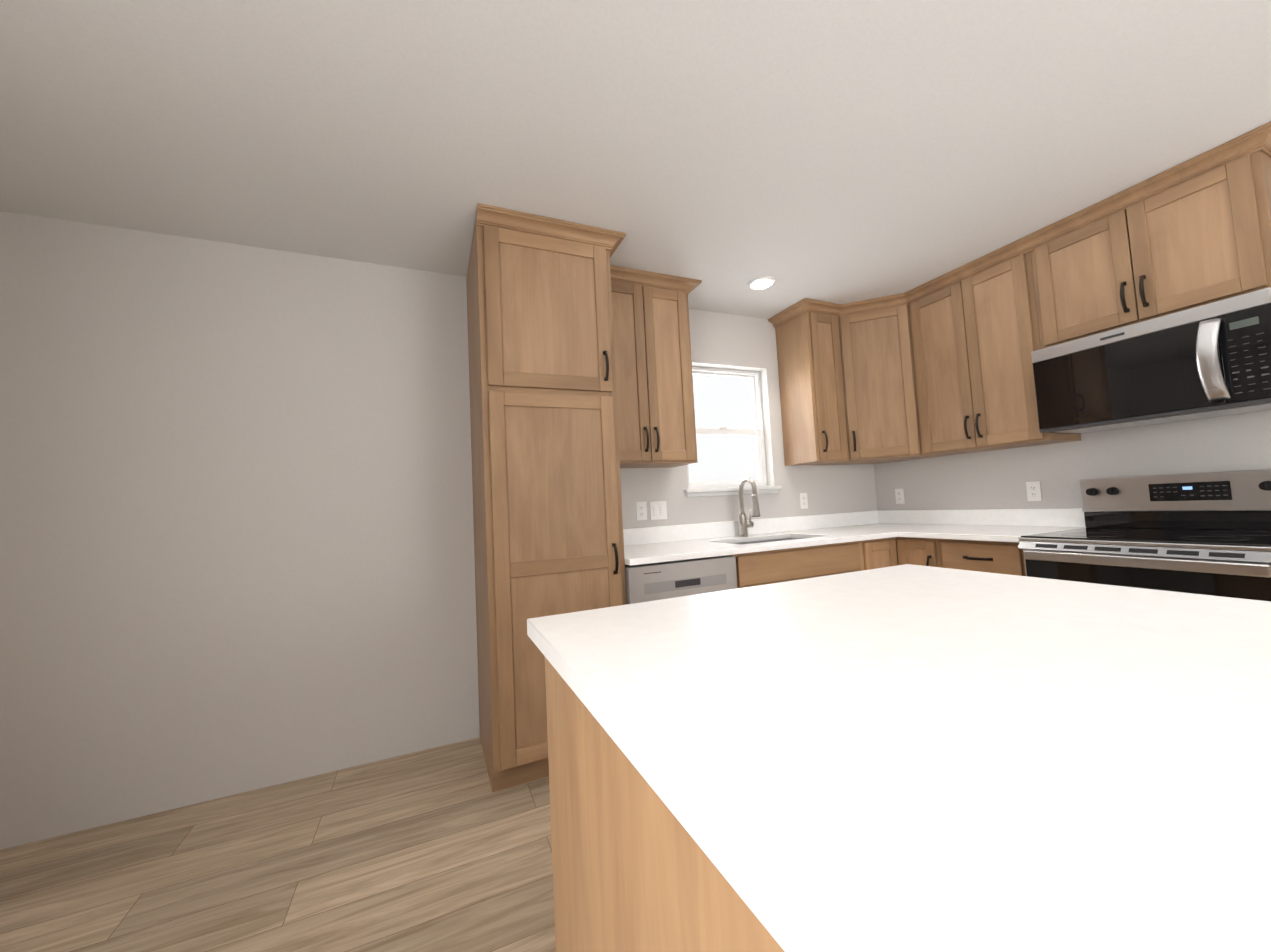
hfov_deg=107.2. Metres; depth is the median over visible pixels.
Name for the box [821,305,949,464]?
upper cabinet
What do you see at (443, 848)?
floor
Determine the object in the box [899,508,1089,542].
countertop
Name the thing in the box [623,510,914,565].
countertop
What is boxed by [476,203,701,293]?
crown molding
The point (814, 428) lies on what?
upper cabinet
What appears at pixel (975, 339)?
upper cabinet
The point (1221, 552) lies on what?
range
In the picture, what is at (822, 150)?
ceiling
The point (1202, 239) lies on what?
upper cabinet
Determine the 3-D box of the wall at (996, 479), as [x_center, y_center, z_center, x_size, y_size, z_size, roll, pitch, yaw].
[3.229,-0.177,0.900,0.150,2.454,6.550,-1,-4,-24]
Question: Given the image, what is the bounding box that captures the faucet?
[739,477,760,536]
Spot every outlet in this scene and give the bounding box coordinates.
[636,502,646,520]
[799,493,807,508]
[895,489,904,503]
[1026,481,1041,500]
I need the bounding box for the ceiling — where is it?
[0,0,1270,318]
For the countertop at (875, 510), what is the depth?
3.62 m
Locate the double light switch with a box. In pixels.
[650,501,666,519]
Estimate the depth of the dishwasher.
2.24 m
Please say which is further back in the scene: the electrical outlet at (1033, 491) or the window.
the window
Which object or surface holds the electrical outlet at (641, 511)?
attached to the wall at (236, 523)
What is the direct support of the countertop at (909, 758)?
on the base cabinet at (635, 869)
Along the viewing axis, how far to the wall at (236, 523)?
2.09 m
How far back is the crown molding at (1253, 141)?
2.30 m
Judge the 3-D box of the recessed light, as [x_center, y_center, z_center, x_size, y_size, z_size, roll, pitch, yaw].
[0.760,-1.159,2.822,0.164,0.012,0.164,-1,-4,-24]
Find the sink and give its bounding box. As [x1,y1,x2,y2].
[732,538,800,544]
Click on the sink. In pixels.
(773, 540)
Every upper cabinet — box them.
[611,281,697,467]
[775,312,848,465]
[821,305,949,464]
[908,251,1080,454]
[1031,150,1270,348]
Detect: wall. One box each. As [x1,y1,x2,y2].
[0,211,876,849]
[874,410,1270,530]
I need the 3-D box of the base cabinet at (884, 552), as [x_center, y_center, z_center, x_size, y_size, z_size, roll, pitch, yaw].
[1.702,0.825,3.094,0.912,0.876,0.866,-1,-4,-24]
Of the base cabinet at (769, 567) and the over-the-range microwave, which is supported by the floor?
the base cabinet at (769, 567)
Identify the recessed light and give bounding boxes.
[748,276,775,289]
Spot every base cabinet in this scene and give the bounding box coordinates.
[544,656,783,951]
[730,541,860,588]
[859,537,939,570]
[938,539,1025,575]
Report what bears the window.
in the wall at (236, 523)
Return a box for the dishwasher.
[625,555,736,603]
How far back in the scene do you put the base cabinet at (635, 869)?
0.64 m
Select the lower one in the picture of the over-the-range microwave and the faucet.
the faucet
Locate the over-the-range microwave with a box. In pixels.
[1031,287,1270,433]
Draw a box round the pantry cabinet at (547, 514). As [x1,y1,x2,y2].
[466,219,626,792]
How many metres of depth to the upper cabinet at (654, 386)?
2.63 m
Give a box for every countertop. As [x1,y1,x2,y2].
[527,564,1270,951]
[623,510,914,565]
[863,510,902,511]
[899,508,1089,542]
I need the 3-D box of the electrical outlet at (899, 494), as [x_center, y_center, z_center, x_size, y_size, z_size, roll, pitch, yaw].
[1.990,0.153,3.527,0.007,0.114,0.070,-1,-4,-24]
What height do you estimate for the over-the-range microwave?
0.421 m
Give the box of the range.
[1018,469,1270,601]
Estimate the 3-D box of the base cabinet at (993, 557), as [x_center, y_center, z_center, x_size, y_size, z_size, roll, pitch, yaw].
[2.081,0.773,2.550,0.653,0.876,0.436,-1,-4,-24]
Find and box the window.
[684,366,781,496]
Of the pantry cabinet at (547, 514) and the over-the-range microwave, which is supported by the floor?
the pantry cabinet at (547, 514)
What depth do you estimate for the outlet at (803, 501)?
3.40 m
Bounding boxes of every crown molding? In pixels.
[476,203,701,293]
[768,122,1270,327]
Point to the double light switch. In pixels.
(658, 510)
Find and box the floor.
[0,737,555,951]

